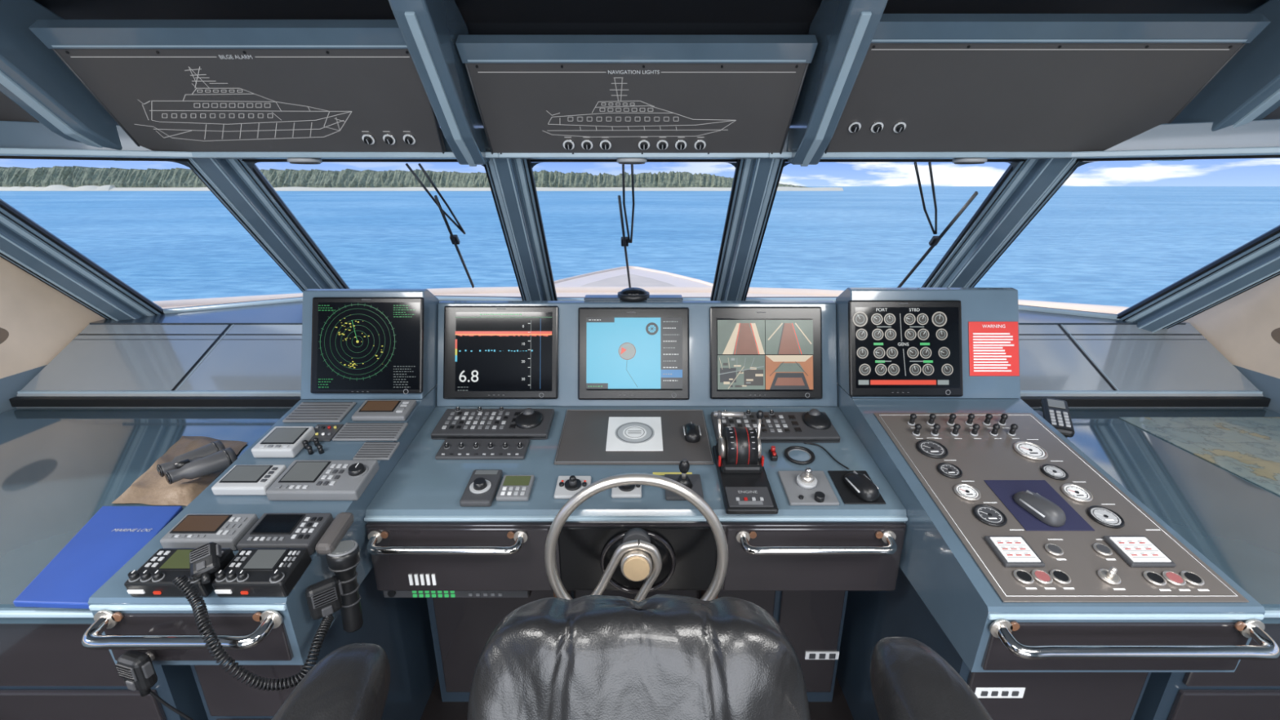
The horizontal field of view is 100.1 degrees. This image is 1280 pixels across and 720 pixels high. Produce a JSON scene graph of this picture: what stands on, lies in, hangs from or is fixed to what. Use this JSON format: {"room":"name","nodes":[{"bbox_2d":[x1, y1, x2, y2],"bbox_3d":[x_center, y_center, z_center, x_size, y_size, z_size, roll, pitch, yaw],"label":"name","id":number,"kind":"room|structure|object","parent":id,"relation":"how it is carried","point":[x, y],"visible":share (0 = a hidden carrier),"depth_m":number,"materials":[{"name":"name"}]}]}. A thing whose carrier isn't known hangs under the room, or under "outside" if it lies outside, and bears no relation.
{"room":"control cabin","nodes":[
{"label":"control cabin","id":0,"kind":"room"},
{"bbox_2d":[0,257,105,413],"bbox_3d":[-2.469,0.420,0.294,0.063,2.420,4.700,0,18,0],"label":"wall","id":1,"kind":"structure","parent":0,"point":[37,321],"depth_m":2.14,"materials":[{"name":"beige fabric"}]},
{"bbox_2d":[0,198,164,320],"bbox_3d":[-2.352,-0.420,2.079,0.178,0.863,0.830,1,18,4],"label":"trim","id":2,"kind":"structure","parent":1,"relation":"attached to","point":[25,244],"depth_m":2.15,"materials":[{"name":"paint"}]},
{"bbox_2d":[28,19,445,153],"bbox_3d":[-1.209,-0.859,1.737,1.111,0.364,0.312,0,18,0],"label":"panel","id":3,"kind":"object","parent":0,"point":[170,85],"visible":0.98,"depth_m":1.68,"materials":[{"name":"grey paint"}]},
{"bbox_2d":[617,164,635,287],"bbox_3d":[-0.059,-0.578,2.493,0.072,0.627,0.546,0,18,0],"label":"windscreen wiper","id":4,"kind":"object","parent":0,"point":[625,241],"depth_m":2.40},
{"bbox_2d":[420,675,853,719],"bbox_3d":[0.000,1.583,0.725,5.100,0.060,5.400,0,18,0],"label":"floor","id":5,"kind":"structure","parent":0,"point":[435,708],"depth_m":1.83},
{"bbox_2d":[0,408,290,719],"bbox_3d":[-1.748,0.765,1.724,1.353,0.880,1.034,0,18,0],"label":"side table","id":6,"kind":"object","parent":5,"relation":"on","point":[59,467],"depth_m":1.39,"materials":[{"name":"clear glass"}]},
{"bbox_2d":[13,506,182,608],"bbox_3d":[-1.262,0.446,1.252,0.202,0.016,0.426,-5,19,-16],"label":"folder","id":7,"kind":"object","parent":6,"relation":"on","point":[113,535],"visible":0.97,"depth_m":1.23,"materials":[{"name":"blue plastic"}]},
{"bbox_2d":[8,324,302,408],"bbox_3d":[-1.748,0.139,2.280,1.355,0.526,0.430,0,18,0],"label":"shelf","id":8,"kind":"object","parent":6,"relation":"on","point":[229,366],"visible":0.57,"depth_m":2.17,"materials":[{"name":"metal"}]},
{"bbox_2d":[111,435,247,506],"bbox_3d":[-1.376,0.311,1.634,0.230,0.031,0.526,-6,19,-18],"label":"cloth","id":9,"kind":"object","parent":6,"relation":"on","point":[151,488],"visible":0.6,"depth_m":1.51,"materials":[{"name":"fabric"}]},
{"bbox_2d":[156,440,237,484],"bbox_3d":[-1.258,0.294,1.522,0.145,0.064,0.154,12,22,33],"label":"binoculars","id":10,"kind":"object","parent":9,"relation":"on","point":[213,457],"visible":0.97,"depth_m":1.50,"materials":[{"name":"grey plastic"}]},
{"bbox_2d":[80,385,438,719],"bbox_3d":[-0.878,0.731,1.538,0.384,1.059,0.927,0,18,0],"label":"console","id":11,"kind":"object","parent":5,"relation":"on","point":[401,626],"depth_m":1.22,"materials":[{"name":"blue paint"}]},
{"bbox_2d":[114,650,157,696],"bbox_3d":[-0.968,0.609,1.042,0.063,0.095,0.046,5,19,14],"label":"microphone","id":12,"kind":"object","parent":11,"relation":"attached to","point":[136,668],"visible":1,"depth_m":1.02,"materials":[{"name":"black plastic"}]},
{"bbox_2d":[124,548,235,596],"bbox_3d":[-0.912,0.421,1.069,0.149,0.056,0.096,0,18,0],"label":"radio","id":13,"kind":"object","parent":11,"relation":"on","point":[155,578],"visible":0.55,"depth_m":1.04,"materials":[{"name":"black plastic"}]},
{"bbox_2d":[189,542,222,583],"bbox_3d":[-0.836,0.389,1.032,0.050,0.056,0.073,-12,21,-32],"label":"microphone","id":14,"kind":"object","parent":13,"relation":"on","point":[204,560],"visible":1,"depth_m":1.02,"materials":[{"name":"black plastic"}]},
{"bbox_2d":[172,574,333,690],"bbox_3d":[-0.729,0.503,1.004,0.237,0.215,0.124,-6,19,-18],"label":"cord","id":15,"kind":"object","parent":13,"relation":"hanging from","point":[326,622],"visible":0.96,"depth_m":0.98,"materials":[{"name":"black plastic"}]},
{"bbox_2d":[305,577,342,621],"bbox_3d":[-0.643,0.496,1.097,0.056,0.095,0.054,0,18,0],"label":"microphone","id":16,"kind":"object","parent":15,"relation":"hanging from","point":[323,597],"visible":0.99,"depth_m":1.08,"materials":[{"name":"black plastic"}]},
{"bbox_2d":[160,513,258,550],"bbox_3d":[-0.936,0.374,1.171,0.156,0.044,0.085,0,18,0],"label":"radio","id":17,"kind":"object","parent":11,"relation":"on","point":[193,531],"visible":0.99,"depth_m":1.15,"materials":[{"name":"grey plastic"}]},
{"bbox_2d":[211,464,286,495],"bbox_3d":[-0.965,0.296,1.329,0.130,0.040,0.092,0,18,0],"label":"display","id":18,"kind":"object","parent":11,"relation":"on","point":[241,479],"visible":0.97,"depth_m":1.31,"materials":[{"name":"grey plastic"}]},
{"bbox_2d":[212,548,311,596],"bbox_3d":[-0.751,0.421,1.069,0.137,0.056,0.096,0,18,0],"label":"radio","id":19,"kind":"object","parent":11,"relation":"on","point":[252,572],"visible":1,"depth_m":1.05,"materials":[{"name":"black plastic"}]},
{"bbox_2d":[251,426,315,457],"bbox_3d":[-0.972,0.223,1.466,0.109,0.046,0.113,0,18,0],"label":"display","id":20,"kind":"object","parent":11,"relation":"on","point":[282,442],"visible":1,"depth_m":1.44,"materials":[{"name":"grey plastic"}]},
{"bbox_2d":[236,512,333,555],"bbox_3d":[-0.767,0.377,1.166,0.153,0.047,0.100,0,18,0],"label":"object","id":21,"kind":"object","parent":11,"relation":"on","point":[272,530],"visible":0.98,"depth_m":1.15,"materials":[{"name":"grey plastic"}]},
{"bbox_2d":[282,401,355,422],"bbox_3d":[-0.965,0.156,1.618,0.169,0.025,0.105,0,18,0],"label":"speaker grille","id":22,"kind":"object","parent":11,"relation":"on","point":[306,411],"visible":1,"depth_m":1.61,"materials":[{"name":"grey plastic"}]},
{"bbox_2d":[265,460,379,500],"bbox_3d":[-0.779,0.291,1.324,0.215,0.058,0.125,0,18,0],"label":"control unit","id":23,"kind":"object","parent":11,"relation":"on","point":[303,480],"visible":1,"depth_m":1.30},
{"bbox_2d":[309,424,343,441],"bbox_3d":[-0.900,0.205,1.524,0.076,0.020,0.078,0,18,0],"label":"switch panel","id":24,"kind":"object","parent":11,"relation":"attached to","point":[324,433],"visible":0.89,"depth_m":1.52,"materials":[{"name":"grey plastic"}]},
{"bbox_2d":[315,512,354,554],"bbox_3d":[-0.665,0.377,1.171,0.037,0.041,0.108,0,18,0],"label":"lever","id":25,"kind":"object","parent":11,"relation":"attached to","point":[338,528],"visible":1,"depth_m":1.16,"materials":[{"name":"plastic"}]},
{"bbox_2d":[325,539,363,632],"bbox_3d":[-0.642,0.497,1.180,0.069,0.204,0.066,0,18,0],"label":"flashlight","id":26,"kind":"object","parent":11,"relation":"attached to","point":[344,560],"visible":0.82,"depth_m":1.16,"materials":[{"name":"black plastic"}]},
{"bbox_2d":[300,288,439,399],"bbox_3d":[-0.877,-0.066,1.750,0.385,0.325,0.237,0,18,0],"label":"housing","id":27,"kind":"object","parent":11,"relation":"on","point":[429,369],"visible":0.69,"depth_m":1.70,"materials":[{"name":"blue paint"}]},
{"bbox_2d":[310,297,424,394],"bbox_3d":[-0.855,-0.046,1.681,0.349,0.286,0.119,0,18,0],"label":"monitor","id":28,"kind":"object","parent":27,"relation":"in","point":[360,344],"visible":1,"depth_m":1.67,"materials":[{"name":"glass"}]},
{"bbox_2d":[332,422,408,440],"bbox_3d":[-0.766,0.203,1.526,0.182,0.021,0.082,0,18,0],"label":"speaker grille","id":29,"kind":"object","parent":11,"relation":"on","point":[349,431],"visible":1,"depth_m":1.52,"materials":[{"name":"grey plastic"}]},
{"bbox_2d":[352,441,399,460],"bbox_3d":[-0.710,0.245,1.447,0.097,0.020,0.074,0,18,0],"label":"speaker grille","id":30,"kind":"object","parent":11,"relation":"on","point":[369,451],"visible":1,"depth_m":1.44,"materials":[{"name":"grey plastic"}]},
{"bbox_2d":[351,400,416,421],"bbox_3d":[-0.770,0.151,1.617,0.157,0.033,0.098,0,18,0],"label":"display","id":31,"kind":"object","parent":11,"relation":"on","point":[370,410],"visible":1,"depth_m":1.60,"materials":[{"name":"grey plastic"}]},
{"bbox_2d":[364,405,907,702],"bbox_3d":[-0.010,0.717,1.686,1.350,0.995,0.617,0,18,0],"label":"desk","id":32,"kind":"object","parent":5,"relation":"on","point":[418,503],"depth_m":1.37,"materials":[{"name":"metal"}]},
{"bbox_2d":[408,573,436,585],"bbox_3d":[-0.555,0.561,1.368,0.067,0.032,0.003,0,18,0],"label":"label","id":33,"kind":"object","parent":32,"relation":"attached to","point":[410,575],"visible":1,"depth_m":1.37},
{"bbox_2d":[382,591,531,597],"bbox_3d":[-0.496,0.600,1.493,0.399,0.052,0.131,0,18,0],"label":"receiver","id":34,"kind":"object","parent":32,"relation":"attached to","point":[386,593],"visible":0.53,"depth_m":1.44,"materials":[{"name":"black plastic"}]},
{"bbox_2d":[459,469,502,506],"bbox_3d":[-0.413,0.327,1.399,0.080,0.047,0.134,0,18,0],"label":"controller","id":35,"kind":"object","parent":32,"relation":"on","point":[481,489],"visible":1,"depth_m":1.37,"materials":[{"name":"grey plastic"}]},
{"bbox_2d":[435,439,529,459],"bbox_3d":[-0.456,0.256,1.564,0.254,0.030,0.093,0,18,0],"label":"panel","id":36,"kind":"object","parent":32,"relation":"on","point":[451,449],"visible":1,"depth_m":1.55,"materials":[{"name":"grey plastic"}]},
{"bbox_2d":[431,406,555,439],"bbox_3d":[-0.454,0.187,1.677,0.352,0.065,0.157,0,18,0],"label":"keyboard","id":37,"kind":"object","parent":32,"relation":"on","point":[457,423],"visible":1,"depth_m":1.65,"materials":[{"name":"grey plastic"}]},
{"bbox_2d":[495,475,534,501],"bbox_3d":[-0.325,0.334,1.404,0.083,0.025,0.095,0,18,0],"label":"display unit","id":38,"kind":"object","parent":32,"relation":"on","point":[513,487],"visible":1,"depth_m":1.39,"materials":[{"name":"grey plastic"}]},
{"bbox_2d":[554,475,591,498],"bbox_3d":[-0.175,0.322,1.404,0.090,0.046,0.085,0,18,0],"label":"control panel","id":39,"kind":"object","parent":32,"relation":"on","point":[566,486],"visible":0.95,"depth_m":1.39,"materials":[{"name":"grey plastic"}]},
{"bbox_2d":[611,484,641,497],"bbox_3d":[-0.035,0.323,1.401,0.078,0.045,0.072,0,18,0],"label":"control panel","id":40,"kind":"object","parent":32,"relation":"on","point":[628,491],"visible":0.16,"depth_m":1.38,"materials":[{"name":"grey plastic"}]},
{"bbox_2d":[554,409,714,464],"bbox_3d":[-0.017,0.228,1.634,0.450,0.046,0.292,0,18,0],"label":"panel","id":41,"kind":"object","parent":32,"relation":"on","point":[584,434],"visible":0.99,"depth_m":1.60,"materials":[{"name":"grey plastic"}]},
{"bbox_2d":[605,417,662,451],"bbox_3d":[-0.016,0.223,1.634,0.166,0.026,0.184,0,18,0],"label":"plate","id":42,"kind":"object","parent":41,"relation":"on","point":[624,433],"visible":1,"depth_m":1.62,"materials":[{"name":"grey plastic"}]},
{"bbox_2d":[683,422,701,442],"bbox_3d":[0.157,0.214,1.625,0.051,0.034,0.093,0,18,0],"label":"computer mouse","id":43,"kind":"object","parent":41,"relation":"on","point":[692,433],"visible":1,"depth_m":1.60,"materials":[{"name":"black plastic"}]},
{"bbox_2d":[544,472,728,600],"bbox_3d":[-0.008,0.446,1.260,0.422,0.420,0.123,0,18,0],"label":"steering wheel","id":44,"kind":"object","parent":32,"relation":"attached to","point":[636,552],"visible":0.81,"depth_m":1.21,"materials":[{"name":"metal"}]},
{"bbox_2d":[436,301,837,406],"bbox_3d":[-0.010,-0.037,1.860,1.346,0.330,0.238,0,18,0],"label":"housing","id":45,"kind":"object","parent":32,"relation":"on","point":[699,311],"visible":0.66,"depth_m":1.80,"materials":[{"name":"blue paint"}]},
{"bbox_2d":[443,306,558,399],"bbox_3d":[-0.465,-0.025,1.792,0.382,0.295,0.120,0,18,0],"label":"monitor","id":46,"kind":"object","parent":45,"relation":"attached to","point":[490,352],"visible":1,"depth_m":1.78,"materials":[{"name":"grey plastic"}]},
{"bbox_2d":[583,287,683,302],"bbox_3d":[-0.022,-0.231,1.860,0.340,0.040,0.110,0,18,0],"label":"magnetic compass","id":47,"kind":"object","parent":45,"relation":"on","point":[630,294],"visible":1,"depth_m":1.84,"materials":[{"name":"black plastic"}]},
{"bbox_2d":[577,307,689,399],"bbox_3d":[-0.021,-0.021,1.792,0.372,0.292,0.118,0,18,0],"label":"monitor","id":48,"kind":"object","parent":45,"relation":"attached to","point":[624,353],"visible":1,"depth_m":1.78,"materials":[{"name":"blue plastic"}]},
{"bbox_2d":[709,306,822,399],"bbox_3d":[0.421,-0.024,1.792,0.374,0.292,0.119,0,18,0],"label":"monitor","id":49,"kind":"object","parent":45,"relation":"attached to","point":[757,353],"visible":1,"depth_m":1.78,"materials":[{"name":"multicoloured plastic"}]},
{"bbox_2d":[653,458,703,500],"bbox_3d":[0.099,0.295,1.407,0.128,0.098,0.118,0,18,0],"label":"controller","id":50,"kind":"object","parent":32,"relation":"on","point":[693,482],"visible":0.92,"depth_m":1.39,"materials":[{"name":"grey plastic"}]},
{"bbox_2d":[712,410,778,514],"bbox_3d":[0.272,0.252,1.421,0.137,0.184,0.277,0,18,0],"label":"lever","id":51,"kind":"object","parent":32,"relation":"on","point":[745,487],"visible":1,"depth_m":1.42,"materials":[{"name":"black plastic"}]},
{"bbox_2d":[711,408,840,442],"bbox_3d":[0.413,0.194,1.660,0.370,0.067,0.154,0,18,0],"label":"keyboard","id":52,"kind":"object","parent":32,"relation":"on","point":[813,425],"visible":0.81,"depth_m":1.64,"materials":[{"name":"grey plastic"}]},
{"bbox_2d":[783,445,814,464],"bbox_3d":[0.458,0.273,1.538,0.086,0.020,0.085,0,18,0],"label":"ring","id":53,"kind":"object","parent":32,"relation":"on","point":[798,455],"visible":1,"depth_m":1.54,"materials":[{"name":"black plastic"}]},
{"bbox_2d":[777,467,839,505],"bbox_3d":[0.440,0.315,1.401,0.124,0.068,0.134,0,18,0],"label":"joystick","id":54,"kind":"object","parent":32,"relation":"on","point":[808,486],"visible":1,"depth_m":1.39,"materials":[{"name":"grey plastic"}]},
{"bbox_2d":[804,651,839,659],"bbox_3d":[0.601,0.976,1.769,0.110,0.030,0.006,0,18,0],"label":"sticker","id":55,"kind":"object","parent":32,"relation":"attached to","point":[809,655],"visible":1,"depth_m":1.77,"materials":[{"name":"grey plastic"}]},
{"bbox_2d":[827,471,885,504],"bbox_3d":[0.569,0.335,1.415,0.105,0.021,0.134,0,18,0],"label":"mat","id":56,"kind":"object","parent":32,"relation":"on","point":[847,495],"visible":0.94,"depth_m":1.39,"materials":[{"name":"black plastic"}]},
{"bbox_2d":[843,471,879,502],"bbox_3d":[0.577,0.322,1.398,0.060,0.040,0.110,-4,19,-13],"label":"computer mouse","id":57,"kind":"object","parent":56,"relation":"on","point":[861,485],"visible":1,"depth_m":1.37,"materials":[{"name":"black plastic"}]},
{"bbox_2d":[835,383,1279,719],"bbox_3d":[0.930,0.731,1.529,0.529,1.064,0.944,0,18,0],"label":"console","id":58,"kind":"object","parent":5,"relation":"on","point":[941,599],"depth_m":1.18,"materials":[{"name":"blue paint"}]},
{"bbox_2d":[835,287,1020,398],"bbox_3d":[0.930,-0.070,1.744,0.530,0.325,0.237,0,18,0],"label":"housing","id":59,"kind":"object","parent":58,"relation":"on","point":[977,304],"visible":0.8,"depth_m":1.69,"materials":[{"name":"blue paint"}]},
{"bbox_2d":[848,300,963,396],"bbox_3d":[0.829,-0.036,1.675,0.352,0.285,0.116,0,18,0],"label":"monitor","id":60,"kind":"object","parent":59,"relation":"in","point":[896,348],"visible":1,"depth_m":1.67,"materials":[{"name":"glass"}]},
{"bbox_2d":[968,321,1019,376],"bbox_3d":[1.111,-0.035,1.683,0.155,0.161,0.061,0,18,0],"label":"placard","id":61,"kind":"object","parent":59,"relation":"attached to","point":[993,346],"visible":1,"depth_m":1.68},
{"bbox_2d":[974,687,1025,697],"bbox_3d":[0.806,0.745,1.202,0.110,0.030,0.008,0,18,0],"label":"socket plate","id":62,"kind":"object","parent":58,"relation":"attached to","point":[980,692],"visible":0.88,"depth_m":1.20,"materials":[{"name":"grey plastic"}]},
{"bbox_2d":[873,413,1248,602],"bbox_3d":[0.936,0.313,1.319,0.473,0.117,0.641,0,18,0],"label":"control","id":63,"kind":"object","parent":58,"relation":"on","point":[986,458],"depth_m":1.19,"materials":[{"name":"metal"}]},
{"bbox_2d":[915,439,948,458],"bbox_3d":[0.787,0.239,1.445,0.079,0.019,0.078,0,18,0],"label":"gauge","id":64,"kind":"object","parent":63,"relation":"attached to","point":[933,449],"visible":1,"depth_m":1.44,"materials":[{"name":"black plastic"}]},
{"bbox_2d":[937,462,962,478],"bbox_3d":[0.789,0.281,1.366,0.059,0.016,0.058,0,18,0],"label":"gauge","id":65,"kind":"object","parent":63,"relation":"attached to","point":[947,469],"visible":1,"depth_m":1.36,"materials":[{"name":"black plastic"}]},
{"bbox_2d":[953,483,981,501],"bbox_3d":[0.791,0.319,1.296,0.059,0.016,0.058,0,18,0],"label":"gauge","id":66,"kind":"object","parent":63,"relation":"attached to","point":[968,492],"visible":1,"depth_m":1.29,"materials":[{"name":"plastic"}]},
{"bbox_2d":[972,504,1007,526],"bbox_3d":[0.801,0.355,1.228,0.069,0.018,0.068,0,18,0],"label":"gauge","id":67,"kind":"object","parent":63,"relation":"attached to","point":[989,515],"visible":1,"depth_m":1.23,"materials":[{"name":"black plastic"}]},
{"bbox_2d":[982,413,1019,439],"bbox_3d":[0.983,0.201,1.471,0.131,0.047,0.162,0,18,0],"label":"toggle switches","id":68,"kind":"object","parent":63,"relation":"on","point":[995,428],"depth_m":1.51,"materials":[{"name":"grey plastic"}]},
{"bbox_2d":[984,535,1044,567],"bbox_3d":[0.790,0.403,1.133,0.082,0.024,0.079,0,18,0],"label":"panel","id":69,"kind":"object","parent":63,"relation":"on","point":[1013,551],"visible":1,"depth_m":1.12,"materials":[{"name":"grey plastic"}]},
{"bbox_2d":[1013,440,1048,460],"bbox_3d":[1.048,0.243,1.439,0.079,0.019,0.078,0,18,0],"label":"gauge","id":70,"kind":"object","parent":63,"relation":"attached to","point":[1028,450],"visible":1,"depth_m":1.44,"materials":[{"name":"plastic"}]},
{"bbox_2d":[983,480,1094,530],"bbox_3d":[0.934,0.339,1.263,0.153,0.031,0.165,0,18,0],"label":"mat","id":71,"kind":"object","parent":63,"relation":"on","point":[1005,490],"visible":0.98,"depth_m":1.26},
{"bbox_2d":[1013,489,1066,527],"bbox_3d":[0.922,0.335,1.237,0.060,0.044,0.109,-6,19,-19],"label":"computer mouse","id":72,"kind":"object","parent":71,"relation":"on","point":[1046,511],"visible":1,"depth_m":1.22,"materials":[{"name":"grey plastic"}]},
{"bbox_2d":[1040,464,1068,479],"bbox_3d":[1.052,0.284,1.361,0.059,0.016,0.058,0,18,0],"label":"gauge","id":73,"kind":"object","parent":63,"relation":"attached to","point":[1055,472],"visible":1,"depth_m":1.36,"materials":[{"name":"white plastic"}]},
{"bbox_2d":[1061,483,1093,502],"bbox_3d":[1.054,0.320,1.293,0.063,0.016,0.062,0,18,0],"label":"gauge","id":74,"kind":"object","parent":63,"relation":"attached to","point":[1076,492],"visible":1,"depth_m":1.29,"materials":[{"name":"plastic"}]},
{"bbox_2d":[1087,505,1124,528],"bbox_3d":[1.062,0.358,1.223,0.069,0.018,0.068,0,18,0],"label":"gauge","id":75,"kind":"object","parent":63,"relation":"attached to","point":[1108,517],"visible":1,"depth_m":1.22,"materials":[{"name":"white plastic"}]},
{"bbox_2d":[1102,535,1176,567],"bbox_3d":[1.054,0.403,1.133,0.092,0.024,0.079,0,18,0],"label":"panel","id":76,"kind":"object","parent":63,"relation":"attached to","point":[1137,551],"visible":1,"depth_m":1.12,"materials":[{"name":"grey plastic"}]},
{"bbox_2d":[1031,408,1279,719],"bbox_3d":[1.811,0.765,1.724,1.228,0.880,1.034,0,18,0],"label":"side table","id":77,"kind":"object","parent":5,"relation":"on","point":[1233,521],"depth_m":1.39,"materials":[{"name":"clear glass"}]},
{"bbox_2d":[1035,397,1075,438],"bbox_3d":[1.326,0.221,1.725,0.152,0.149,0.195,0,18,0],"label":"cordless phone","id":78,"kind":"object","parent":77,"relation":"on","point":[1055,412],"visible":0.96,"depth_m":1.69,"materials":[{"name":"black plastic"}]},
{"bbox_2d":[1018,321,1271,408],"bbox_3d":[1.810,0.139,2.280,1.230,0.526,0.430,0,18,0],"label":"shelf","id":79,"kind":"object","parent":77,"relation":"on","point":[1081,366],"visible":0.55,"depth_m":2.17,"materials":[{"name":"glass"}]},
{"bbox_2d":[1119,417,1279,495],"bbox_3d":[2.098,0.346,1.579,0.640,0.004,0.860,0,18,0],"label":"chart","id":80,"kind":"object","parent":77,"relation":"on","point":[1248,448],"visible":1,"depth_m":1.81,"materials":[{"name":"multicoloured paper"}]},
{"bbox_2d":[89,296,1186,324],"bbox_3d":[-0.010,-0.245,2.638,4.820,0.056,0.590,0,18,0],"label":"windscreen sill","id":81,"kind":"object","parent":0,"point":[289,311],"visible":0.26,"depth_m":2.48,"materials":[{"name":"metal"}]},
{"bbox_2d":[0,155,302,309],"bbox_3d":[-2.014,-0.498,2.294,1.120,0.698,0.682,-8,20,-24],"label":"window","id":82,"kind":"structure","parent":81,"relation":"in","point":[184,162],"depth_m":1.91,"materials":[{"name":"clear glass"}]},
{"bbox_2d":[186,158,350,292],"bbox_3d":[-1.623,-0.530,2.445,0.221,0.845,0.846,-1,18,-4],"label":"window frame","id":83,"kind":"structure","parent":81,"relation":"attached to","point":[247,195],"depth_m":2.28,"materials":[{"name":"paint"}]},
{"bbox_2d":[242,159,521,297],"bbox_3d":[-1.078,-0.555,2.469,1.146,0.698,0.728,0,18,0],"label":"window","id":84,"kind":"structure","parent":81,"relation":"in","point":[251,162],"depth_m":2.03,"materials":[{"name":"clear glass"}]},
{"bbox_2d":[405,163,474,288],"bbox_3d":[-0.875,-0.584,2.482,0.132,0.596,0.518,0,18,0],"label":"windscreen wiper","id":85,"kind":"object","parent":84,"relation":"attached to","point":[455,240],"depth_m":2.38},
{"bbox_2d":[484,147,557,301],"bbox_3d":[-0.513,-0.517,2.404,0.195,0.836,0.744,0,18,0],"label":"trim","id":86,"kind":"structure","parent":81,"relation":"attached to","point":[512,184],"depth_m":2.27,"materials":[{"name":"paint"}]},
{"bbox_2d":[530,159,737,297],"bbox_3d":[-0.030,-0.543,2.431,0.980,0.698,0.628,0,18,0],"label":"window","id":87,"kind":"structure","parent":81,"relation":"in","point":[534,162],"depth_m":2.04,"materials":[{"name":"clear glass"}]},
{"bbox_2d":[710,147,785,301],"bbox_3d":[0.458,-0.516,2.404,0.185,0.833,0.744,0,18,0],"label":"trim","id":88,"kind":"structure","parent":81,"relation":"attached to","point":[755,184],"depth_m":2.27,"materials":[{"name":"paint"}]},
{"bbox_2d":[746,159,1024,297],"bbox_3d":[1.005,-0.544,2.436,1.100,0.698,0.658,0,18,0],"label":"window","id":89,"kind":"structure","parent":81,"relation":"in","point":[1014,162],"depth_m":2.03,"materials":[{"name":"clear glass"}]},
{"bbox_2d":[897,162,977,287],"bbox_3d":[1.261,-0.572,2.502,0.331,0.643,0.561,0,18,0],"label":"windscreen wiper","id":90,"kind":"object","parent":89,"relation":"attached to","point":[935,240],"depth_m":2.39,"materials":[{"name":"metal"}]},
{"bbox_2d":[920,158,1079,287],"bbox_3d":[1.549,-0.523,2.412,0.229,0.848,0.788,0,18,0],"label":"window frame","id":91,"kind":"structure","parent":81,"relation":"attached to","point":[1020,194],"depth_m":2.25,"materials":[{"name":"paint"}]},
{"bbox_2d":[1017,155,1279,315],"bbox_3d":[1.969,-0.457,2.167,1.356,0.698,0.555,12,21,32],"label":"window","id":92,"kind":"structure","parent":81,"relation":"in","point":[1082,161],"depth_m":1.87,"materials":[{"name":"clear glass"}]},
{"bbox_2d":[34,0,1269,35],"bbox_3d":[0.000,-0.472,-0.132,5.100,0.540,4.440,0,18,0],"label":"ceiling","id":93,"kind":"structure","parent":0,"point":[481,17],"depth_m":1.67,"materials":[{"name":"fabric"}]},
{"bbox_2d":[0,91,39,122],"bbox_3d":[-2.180,-0.860,1.708,0.490,0.336,0.335,0,18,0],"label":"panel","id":94,"kind":"object","parent":93,"relation":"attached to","point":[10,110],"visible":0.02,"depth_m":1.73,"materials":[{"name":"grey paint"}]},
{"bbox_2d":[0,0,122,150],"bbox_3d":[-1.865,-0.912,1.554,0.130,0.601,0.719,0,18,0],"label":"ceiling beam","id":95,"kind":"structure","parent":93,"relation":"attached to","point":[33,76],"depth_m":1.64,"materials":[{"name":"metal"}]},
{"bbox_2d":[388,0,489,166],"bbox_3d":[-0.597,-0.902,1.557,0.095,0.621,0.719,0,18,0],"label":"ceiling beam","id":96,"kind":"structure","parent":93,"relation":"attached to","point":[430,29],"depth_m":1.58,"materials":[{"name":"metal"}]},
{"bbox_2d":[787,0,888,166],"bbox_3d":[0.587,-0.902,1.557,0.095,0.621,0.719,0,18,0],"label":"ceiling beam","id":97,"kind":"structure","parent":93,"relation":"attached to","point":[844,31],"depth_m":1.59,"materials":[{"name":"metal"}]},
{"bbox_2d":[1151,0,1279,160],"bbox_3d":[1.930,-0.912,1.554,0.120,0.601,0.719,0,18,0],"label":"ceiling beam","id":98,"kind":"structure","parent":93,"relation":"attached to","point":[1246,89],"depth_m":1.66,"materials":[{"name":"metal"}]},
{"bbox_2d":[1183,275,1279,413],"bbox_3d":[2.469,0.420,0.294,0.063,2.420,4.700,0,18,0],"label":"wall","id":99,"kind":"structure","parent":0,"point":[1244,328],"depth_m":2.13,"materials":[{"name":"beige fabric"}]},
{"bbox_2d":[455,35,817,154],"bbox_3d":[-0.010,-0.847,1.755,1.066,0.331,0.284,0,18,0],"label":"light panel","id":100,"kind":"object","parent":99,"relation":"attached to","point":[572,94],"visible":1,"depth_m":1.71,"materials":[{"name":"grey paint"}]},
{"bbox_2d":[0,118,1279,159],"bbox_3d":[0.022,-0.718,1.733,4.853,0.105,0.680,0,18,0],"label":"trim","id":101,"kind":"structure","parent":99,"relation":"attached to","point":[1260,136],"depth_m":1.84,"materials":[{"name":"blue paint"}]},
{"bbox_2d":[824,13,1271,153],"bbox_3d":[1.224,-0.863,1.730,1.151,0.376,0.322,0,18,0],"label":"blank panel","id":102,"kind":"object","parent":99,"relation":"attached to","point":[924,82],"visible":0.98,"depth_m":1.67,"materials":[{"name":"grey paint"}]},
{"bbox_2d":[1116,225,1279,332],"bbox_3d":[2.319,-0.386,1.962,0.149,0.867,0.881,-5,19,-14],"label":"trim","id":103,"kind":"structure","parent":99,"relation":"attached to","point":[1255,262],"depth_m":2.10,"materials":[{"name":"paint"}]},
{"label":"outside","id":104,"kind":"structure","parent":0,"visible":0},
{"bbox_2d":[0,186,1279,306],"bbox_3d":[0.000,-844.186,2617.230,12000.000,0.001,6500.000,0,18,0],"label":"sea","id":105,"kind":"structure","parent":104,"point":[1113,246],"depth_m":63.80,"materials":[{"name":"liquid"}]},
{"bbox_2d":[152,266,1129,383],"bbox_3d":[-0.139,1.977,4.541,6.723,5.233,2.296,0,18,0],"label":"foredeck","id":106,"kind":"object","parent":105,"relation":"on","point":[613,281],"visible":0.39,"depth_m":3.69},
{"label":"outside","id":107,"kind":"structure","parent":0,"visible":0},
{"bbox_2d":[0,165,843,191],"bbox_3d":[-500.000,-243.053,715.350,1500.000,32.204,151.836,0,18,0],"label":"coastline","id":108,"kind":"structure","parent":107,"point":[56,178],"depth_m":666.09,"materials":[{"name":"plant"}]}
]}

